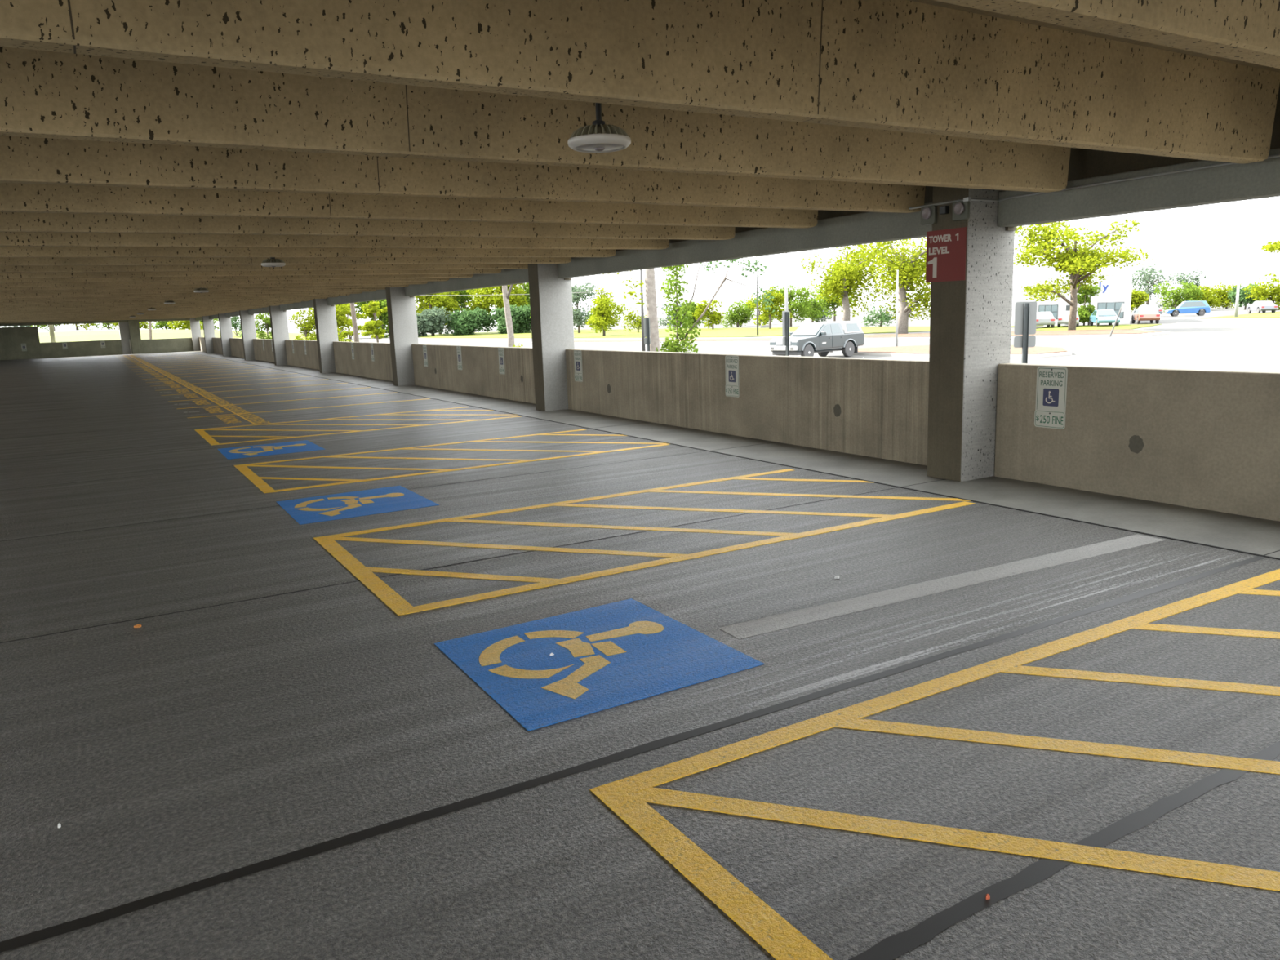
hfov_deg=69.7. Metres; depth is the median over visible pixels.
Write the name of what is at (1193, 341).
ground
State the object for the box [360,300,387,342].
tree
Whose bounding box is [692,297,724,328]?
tree
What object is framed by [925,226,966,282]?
sign
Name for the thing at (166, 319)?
beam
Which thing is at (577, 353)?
parking sign
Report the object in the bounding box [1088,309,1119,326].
car
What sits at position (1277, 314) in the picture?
lawn
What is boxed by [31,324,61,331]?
tree
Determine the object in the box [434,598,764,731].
handicap parking symbol
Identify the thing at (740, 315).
tree
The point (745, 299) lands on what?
tree
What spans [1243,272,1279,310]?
tree
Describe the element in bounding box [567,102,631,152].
pendant lamp
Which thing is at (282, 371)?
stall line
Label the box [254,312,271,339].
tree
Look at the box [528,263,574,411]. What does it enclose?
concrete column
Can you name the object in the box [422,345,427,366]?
parking sign
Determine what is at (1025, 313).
sign post
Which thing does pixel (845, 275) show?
tree
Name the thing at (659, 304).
tree
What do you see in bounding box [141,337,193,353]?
wall
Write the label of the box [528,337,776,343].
road
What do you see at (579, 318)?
tree
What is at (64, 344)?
parking sign
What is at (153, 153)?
ceiling
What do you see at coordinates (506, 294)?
tree
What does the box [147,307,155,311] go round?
pendant lamp
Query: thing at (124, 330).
concrete column
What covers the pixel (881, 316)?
tree
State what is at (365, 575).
aisle
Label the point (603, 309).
tree
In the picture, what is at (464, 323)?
bush
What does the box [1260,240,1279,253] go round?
tree
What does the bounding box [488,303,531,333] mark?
bush
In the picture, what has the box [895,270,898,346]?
post
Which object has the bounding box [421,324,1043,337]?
lawn
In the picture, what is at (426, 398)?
stall line
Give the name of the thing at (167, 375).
stencil marking
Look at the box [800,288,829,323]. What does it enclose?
tree
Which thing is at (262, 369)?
stall line
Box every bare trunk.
[148,321,152,339]
[350,302,359,342]
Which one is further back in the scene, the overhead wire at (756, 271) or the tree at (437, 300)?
the tree at (437, 300)
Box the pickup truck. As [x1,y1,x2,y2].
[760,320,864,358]
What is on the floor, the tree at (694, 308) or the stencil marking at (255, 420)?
the stencil marking at (255, 420)
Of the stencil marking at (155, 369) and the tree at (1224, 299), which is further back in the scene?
the tree at (1224, 299)
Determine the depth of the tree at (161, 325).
137.56 m
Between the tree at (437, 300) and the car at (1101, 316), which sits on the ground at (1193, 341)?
the tree at (437, 300)
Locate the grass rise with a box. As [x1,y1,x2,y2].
[38,328,354,342]
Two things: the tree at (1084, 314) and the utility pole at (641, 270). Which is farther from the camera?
the tree at (1084, 314)
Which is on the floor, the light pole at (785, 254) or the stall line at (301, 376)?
the stall line at (301, 376)
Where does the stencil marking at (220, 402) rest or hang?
on the floor
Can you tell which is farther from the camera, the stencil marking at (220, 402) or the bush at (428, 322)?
the bush at (428, 322)
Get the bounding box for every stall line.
[142,370,284,379]
[144,366,263,373]
[146,373,297,382]
[147,368,265,376]
[155,379,320,391]
[156,376,304,386]
[160,382,346,395]
[169,386,370,401]
[177,392,392,408]
[187,398,430,417]
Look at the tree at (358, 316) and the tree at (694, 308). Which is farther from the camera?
the tree at (694, 308)
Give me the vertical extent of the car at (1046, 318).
1.450 m
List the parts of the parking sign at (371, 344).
sign panel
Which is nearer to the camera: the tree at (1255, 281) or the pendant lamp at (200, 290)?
the pendant lamp at (200, 290)
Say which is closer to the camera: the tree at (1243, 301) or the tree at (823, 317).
the tree at (1243, 301)
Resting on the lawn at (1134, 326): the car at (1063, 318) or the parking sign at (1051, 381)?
the car at (1063, 318)
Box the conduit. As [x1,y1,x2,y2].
[908,154,1279,209]
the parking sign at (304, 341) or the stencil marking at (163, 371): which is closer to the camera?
the parking sign at (304, 341)
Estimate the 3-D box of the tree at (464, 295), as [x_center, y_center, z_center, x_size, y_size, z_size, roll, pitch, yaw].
[-31.392,-32.706,167.500,11.327,12.380,13.212,-8,12,-30]
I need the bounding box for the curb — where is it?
[187,351,1279,559]
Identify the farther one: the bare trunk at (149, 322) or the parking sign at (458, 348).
the bare trunk at (149, 322)
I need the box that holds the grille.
[775,340,791,345]
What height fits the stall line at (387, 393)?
0.002 m
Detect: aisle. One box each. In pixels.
[194,406,519,445]
[233,429,669,493]
[313,468,974,615]
[589,568,1279,959]
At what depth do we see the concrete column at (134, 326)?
68.71 m
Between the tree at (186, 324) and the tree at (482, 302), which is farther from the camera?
the tree at (482, 302)
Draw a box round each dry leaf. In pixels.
[133,624,141,627]
[985,893,990,899]
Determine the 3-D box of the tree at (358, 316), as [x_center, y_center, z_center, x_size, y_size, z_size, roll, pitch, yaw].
[-19.195,-10.021,60.155,2.403,4.840,2.087,-8,12,-30]
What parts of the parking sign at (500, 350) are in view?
sign panel, fine plate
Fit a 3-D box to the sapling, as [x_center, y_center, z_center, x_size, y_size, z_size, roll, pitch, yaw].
[1.891,-3.494,22.184,3.040,3.936,0.984,-4,10,-8]
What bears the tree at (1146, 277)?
on the ground at (1193, 341)
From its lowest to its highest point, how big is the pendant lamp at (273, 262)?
0.664 m
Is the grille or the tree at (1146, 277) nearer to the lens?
the grille
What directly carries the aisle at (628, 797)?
on the floor
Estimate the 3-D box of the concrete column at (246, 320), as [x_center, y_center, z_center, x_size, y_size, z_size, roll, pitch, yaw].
[-20.207,-7.620,47.467,0.645,3.400,0.475,-8,12,-30]
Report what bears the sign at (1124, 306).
on the ground at (1193, 341)
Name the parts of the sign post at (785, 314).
fine plate, post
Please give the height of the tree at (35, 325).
5.504 m
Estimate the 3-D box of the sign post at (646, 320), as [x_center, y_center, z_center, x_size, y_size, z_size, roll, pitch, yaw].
[0.219,-2.684,22.204,0.045,2.450,0.305,4,12,29]
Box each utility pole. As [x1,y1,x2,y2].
[640,269,645,351]
[755,256,758,335]
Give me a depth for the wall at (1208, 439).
9.50 m
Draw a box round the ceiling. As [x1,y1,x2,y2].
[0,0,1279,324]
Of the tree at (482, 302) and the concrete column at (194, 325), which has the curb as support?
the concrete column at (194, 325)
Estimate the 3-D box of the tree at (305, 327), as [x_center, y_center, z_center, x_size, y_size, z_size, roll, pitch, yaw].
[-22.586,-10.322,62.379,2.195,4.878,2.580,-8,12,-30]
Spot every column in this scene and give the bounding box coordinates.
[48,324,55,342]
[118,322,132,354]
[128,320,142,354]
[189,317,201,351]
[201,315,215,353]
[217,313,232,356]
[239,309,256,359]
[268,305,289,365]
[312,298,338,373]
[385,286,418,386]
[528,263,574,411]
[926,186,1016,481]
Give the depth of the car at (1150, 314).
83.76 m
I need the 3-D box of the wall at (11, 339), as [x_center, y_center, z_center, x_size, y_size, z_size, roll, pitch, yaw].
[-45.177,-9.451,64.844,15.020,2.570,0.200,-8,12,-30]
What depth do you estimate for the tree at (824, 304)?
119.45 m
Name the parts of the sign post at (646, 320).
fine plate, post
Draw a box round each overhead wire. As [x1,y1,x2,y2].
[468,289,639,295]
[643,271,756,290]
[764,269,867,271]
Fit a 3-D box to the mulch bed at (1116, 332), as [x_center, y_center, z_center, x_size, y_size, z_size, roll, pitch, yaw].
[25.845,-10.886,68.936,24.310,0.190,9.696,4,12,32]
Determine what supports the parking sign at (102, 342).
attached to the wall at (11, 339)
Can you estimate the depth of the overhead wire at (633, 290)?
67.73 m
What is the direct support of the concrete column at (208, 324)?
on the curb
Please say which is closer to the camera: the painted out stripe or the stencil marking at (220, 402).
the painted out stripe
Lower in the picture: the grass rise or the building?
the grass rise
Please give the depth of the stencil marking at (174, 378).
31.43 m
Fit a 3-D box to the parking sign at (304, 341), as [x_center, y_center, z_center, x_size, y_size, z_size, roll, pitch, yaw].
[-13.143,-5.188,36.075,0.011,0.540,0.307,-8,12,-30]
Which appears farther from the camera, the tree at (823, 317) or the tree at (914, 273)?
the tree at (823, 317)
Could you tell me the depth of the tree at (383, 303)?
158.02 m
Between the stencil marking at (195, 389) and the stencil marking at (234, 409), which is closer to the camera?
the stencil marking at (234, 409)
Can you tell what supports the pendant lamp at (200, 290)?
hanging from the ceiling
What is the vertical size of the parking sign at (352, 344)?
0.540 m
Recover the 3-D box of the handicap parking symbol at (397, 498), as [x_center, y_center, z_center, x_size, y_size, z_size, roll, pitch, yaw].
[-2.657,0.215,8.566,1.218,0.004,1.265,-8,12,-30]
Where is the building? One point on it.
(1116, 290)
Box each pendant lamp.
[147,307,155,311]
[164,300,175,304]
[193,287,208,293]
[261,257,285,267]
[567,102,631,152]
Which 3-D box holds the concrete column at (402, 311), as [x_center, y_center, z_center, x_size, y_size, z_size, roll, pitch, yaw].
[-6.221,-3.901,24.163,0.645,3.400,0.475,-8,12,-30]
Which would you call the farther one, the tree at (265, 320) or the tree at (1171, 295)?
the tree at (1171, 295)
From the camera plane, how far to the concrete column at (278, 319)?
39.53 m
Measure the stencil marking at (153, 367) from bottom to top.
0.003 m
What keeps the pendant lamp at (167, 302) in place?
hanging from the ceiling
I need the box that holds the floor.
[0,351,1279,959]
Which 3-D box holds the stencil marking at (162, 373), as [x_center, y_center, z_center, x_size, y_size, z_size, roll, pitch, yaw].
[-18.567,-4.110,35.604,0.665,0.003,2.340,-8,12,-30]
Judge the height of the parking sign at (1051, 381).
0.540 m
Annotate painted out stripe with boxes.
[717,533,1164,639]
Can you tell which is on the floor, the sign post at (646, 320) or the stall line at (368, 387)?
the stall line at (368, 387)
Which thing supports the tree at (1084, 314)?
on the ground at (1193, 341)
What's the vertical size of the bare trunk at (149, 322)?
4.115 m
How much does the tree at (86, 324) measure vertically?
5.003 m
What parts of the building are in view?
pane, door, pane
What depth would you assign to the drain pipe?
68.78 m
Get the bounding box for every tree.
[2,324,35,327]
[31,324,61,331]
[63,323,96,329]
[91,322,119,329]
[111,321,152,329]
[147,320,182,328]
[167,320,203,329]
[199,318,219,329]
[231,315,241,336]
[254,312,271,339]
[288,307,316,340]
[306,304,358,332]
[335,303,352,342]
[337,302,367,342]
[355,298,389,337]
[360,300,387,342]
[414,290,461,335]
[416,292,463,334]
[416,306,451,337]
[448,288,493,331]
[465,283,530,333]
[502,284,515,346]
[510,282,529,328]
[571,280,600,333]
[584,286,628,335]
[584,299,622,330]
[606,267,675,351]
[621,306,646,332]
[657,300,688,328]
[681,298,707,328]
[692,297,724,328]
[720,300,756,327]
[740,297,778,324]
[745,287,793,328]
[769,284,814,326]
[796,297,833,322]
[800,243,893,320]
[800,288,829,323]
[816,275,859,320]
[853,236,930,333]
[861,302,896,326]
[1013,219,1155,329]
[1076,284,1101,325]
[1130,288,1149,311]
[1131,262,1173,308]
[1152,279,1204,311]
[1170,269,1206,302]
[1191,282,1220,310]
[1208,280,1242,308]
[1227,283,1260,309]
[1242,280,1269,304]
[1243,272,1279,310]
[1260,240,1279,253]
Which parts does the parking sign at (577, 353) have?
symbol plate, fine plate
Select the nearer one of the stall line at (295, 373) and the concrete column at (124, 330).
the stall line at (295, 373)
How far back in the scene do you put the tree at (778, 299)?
117.43 m
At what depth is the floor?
3.87 m
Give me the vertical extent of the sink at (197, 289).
0.060 m
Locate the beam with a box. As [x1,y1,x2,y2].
[0,318,189,326]
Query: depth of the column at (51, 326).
66.99 m
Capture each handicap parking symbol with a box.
[217,440,325,459]
[275,485,439,524]
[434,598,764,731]
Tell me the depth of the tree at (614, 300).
148.59 m
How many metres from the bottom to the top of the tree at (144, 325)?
4.941 m
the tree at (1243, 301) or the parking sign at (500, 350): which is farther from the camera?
the tree at (1243, 301)
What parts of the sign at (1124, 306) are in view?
post, sign panel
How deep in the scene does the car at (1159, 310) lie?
110.02 m
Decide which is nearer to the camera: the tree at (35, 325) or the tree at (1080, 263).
the tree at (1080, 263)
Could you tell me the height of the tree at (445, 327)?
13.009 m
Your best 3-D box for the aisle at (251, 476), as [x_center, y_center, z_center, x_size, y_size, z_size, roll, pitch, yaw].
[-2.253,-0.316,11.420,4.895,0.003,2.314,-8,12,-30]
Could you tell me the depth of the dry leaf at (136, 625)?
5.19 m
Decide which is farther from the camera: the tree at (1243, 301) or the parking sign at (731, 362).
the tree at (1243, 301)
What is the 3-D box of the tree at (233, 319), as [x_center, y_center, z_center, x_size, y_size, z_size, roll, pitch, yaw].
[-44.051,-16.712,100.232,2.968,5.480,2.462,-8,12,-30]
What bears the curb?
attached to the wall at (1208, 439)
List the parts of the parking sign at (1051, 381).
fine plate, symbol plate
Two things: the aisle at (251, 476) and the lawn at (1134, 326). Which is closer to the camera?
the aisle at (251, 476)
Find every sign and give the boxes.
[21,343,26,351]
[62,342,67,349]
[100,340,105,347]
[303,341,306,355]
[351,342,354,359]
[370,342,374,361]
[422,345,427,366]
[456,346,462,369]
[497,347,505,374]
[573,350,582,382]
[724,355,739,397]
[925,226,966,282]
[1034,366,1067,429]
[1109,302,1128,336]
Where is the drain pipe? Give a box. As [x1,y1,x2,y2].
[128,339,132,354]
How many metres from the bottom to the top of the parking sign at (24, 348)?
0.540 m
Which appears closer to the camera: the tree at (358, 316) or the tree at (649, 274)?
the tree at (649, 274)
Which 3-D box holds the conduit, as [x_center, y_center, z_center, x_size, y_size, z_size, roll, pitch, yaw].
[4.837,-2.041,5.167,0.410,0.095,8.400,-8,12,-30]
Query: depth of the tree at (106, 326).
150.27 m
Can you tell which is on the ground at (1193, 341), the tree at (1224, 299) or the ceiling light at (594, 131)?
the tree at (1224, 299)
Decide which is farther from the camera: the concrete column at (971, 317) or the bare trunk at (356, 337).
the bare trunk at (356, 337)
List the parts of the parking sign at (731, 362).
symbol plate, fine plate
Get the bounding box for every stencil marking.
[141,366,159,368]
[142,374,177,377]
[143,368,162,370]
[146,369,167,373]
[149,380,190,384]
[150,372,172,374]
[158,377,183,380]
[160,387,208,392]
[163,383,199,388]
[166,392,218,398]
[174,398,232,405]
[184,404,249,413]
[216,413,271,424]
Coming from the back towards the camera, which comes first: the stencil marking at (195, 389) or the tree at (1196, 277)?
the tree at (1196, 277)
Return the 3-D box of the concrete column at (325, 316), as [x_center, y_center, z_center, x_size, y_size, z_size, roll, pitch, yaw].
[-10.883,-5.141,31.931,0.645,3.400,0.475,-8,12,-30]
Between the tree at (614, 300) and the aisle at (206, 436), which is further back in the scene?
the tree at (614, 300)
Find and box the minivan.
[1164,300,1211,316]
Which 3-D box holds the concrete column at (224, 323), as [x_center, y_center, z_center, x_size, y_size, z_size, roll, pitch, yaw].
[-24.869,-8.859,55.235,0.645,3.400,0.475,-8,12,-30]
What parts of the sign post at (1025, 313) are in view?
fine plate, post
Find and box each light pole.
[784,253,787,311]
[1234,270,1244,316]
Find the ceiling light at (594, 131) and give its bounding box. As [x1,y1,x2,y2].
[568,124,629,138]
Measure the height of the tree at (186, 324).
4.981 m
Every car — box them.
[1035,311,1055,328]
[1057,311,1079,327]
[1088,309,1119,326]
[1131,307,1160,324]
[1132,304,1162,314]
[1245,300,1277,313]
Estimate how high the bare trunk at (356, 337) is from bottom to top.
5.904 m
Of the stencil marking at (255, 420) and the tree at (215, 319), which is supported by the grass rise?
the tree at (215, 319)
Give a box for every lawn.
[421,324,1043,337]
[1035,324,1161,330]
[1200,311,1279,318]
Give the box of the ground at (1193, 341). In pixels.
[288,299,1279,371]
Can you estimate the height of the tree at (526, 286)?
11.063 m
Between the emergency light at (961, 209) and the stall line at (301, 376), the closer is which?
the emergency light at (961, 209)
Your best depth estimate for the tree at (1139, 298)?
138.04 m
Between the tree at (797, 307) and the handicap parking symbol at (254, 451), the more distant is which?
the tree at (797, 307)
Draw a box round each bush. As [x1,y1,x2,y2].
[444,306,497,335]
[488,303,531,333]
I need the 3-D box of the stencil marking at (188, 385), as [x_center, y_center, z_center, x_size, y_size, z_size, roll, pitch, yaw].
[-13.729,-2.751,27.142,1.080,0.003,2.340,-8,12,-30]
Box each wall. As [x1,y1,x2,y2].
[0,326,122,359]
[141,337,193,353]
[198,337,1279,521]
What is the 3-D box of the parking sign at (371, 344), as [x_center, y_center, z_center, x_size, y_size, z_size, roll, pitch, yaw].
[-8.020,-3.826,27.537,0.011,0.540,0.307,-8,12,-30]
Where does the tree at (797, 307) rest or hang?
on the ground at (1193, 341)
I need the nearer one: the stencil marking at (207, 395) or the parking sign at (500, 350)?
the parking sign at (500, 350)
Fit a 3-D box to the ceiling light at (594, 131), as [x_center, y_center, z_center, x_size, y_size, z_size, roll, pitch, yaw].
[-0.196,-1.655,4.397,0.297,0.060,0.296,-8,12,-30]
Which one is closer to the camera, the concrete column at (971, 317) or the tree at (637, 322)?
the concrete column at (971, 317)
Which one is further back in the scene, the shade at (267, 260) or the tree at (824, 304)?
the tree at (824, 304)
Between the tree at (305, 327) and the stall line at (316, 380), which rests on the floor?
the stall line at (316, 380)
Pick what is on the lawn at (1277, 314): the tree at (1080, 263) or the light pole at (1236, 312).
the light pole at (1236, 312)
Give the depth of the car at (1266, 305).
107.72 m
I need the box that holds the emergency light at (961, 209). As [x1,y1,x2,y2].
[920,200,969,225]
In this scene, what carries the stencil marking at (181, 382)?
on the floor
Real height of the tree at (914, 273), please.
9.752 m
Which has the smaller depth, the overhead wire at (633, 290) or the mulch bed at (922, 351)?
the mulch bed at (922, 351)
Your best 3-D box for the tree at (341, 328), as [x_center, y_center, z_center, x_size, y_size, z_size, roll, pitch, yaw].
[-53.762,-30.361,160.681,9.420,11.515,8.743,-8,12,-30]
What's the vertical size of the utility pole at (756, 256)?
8.050 m
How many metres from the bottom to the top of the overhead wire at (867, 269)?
1.565 m
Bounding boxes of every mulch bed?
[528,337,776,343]
[853,345,1072,357]
[863,328,1169,339]
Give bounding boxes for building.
[1011,272,1133,325]
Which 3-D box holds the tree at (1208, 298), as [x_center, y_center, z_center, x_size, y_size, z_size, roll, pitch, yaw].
[85.677,-27.856,139.785,7.388,4.241,5.098,-8,12,-30]
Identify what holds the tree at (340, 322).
on the ground at (1193, 341)
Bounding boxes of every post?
[643,317,650,351]
[782,311,790,355]
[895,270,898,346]
[1013,301,1036,363]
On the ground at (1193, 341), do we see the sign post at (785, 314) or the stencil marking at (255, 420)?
the sign post at (785, 314)
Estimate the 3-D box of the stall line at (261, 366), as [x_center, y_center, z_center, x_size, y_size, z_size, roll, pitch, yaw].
[-17.847,-4.465,37.428,4.730,0.002,0.100,-8,12,-30]
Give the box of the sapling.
[656,257,776,352]
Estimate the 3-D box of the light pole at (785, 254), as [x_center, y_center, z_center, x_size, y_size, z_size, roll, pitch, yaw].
[9.802,-13.028,60.141,0.814,8.620,0.300,-8,12,-30]

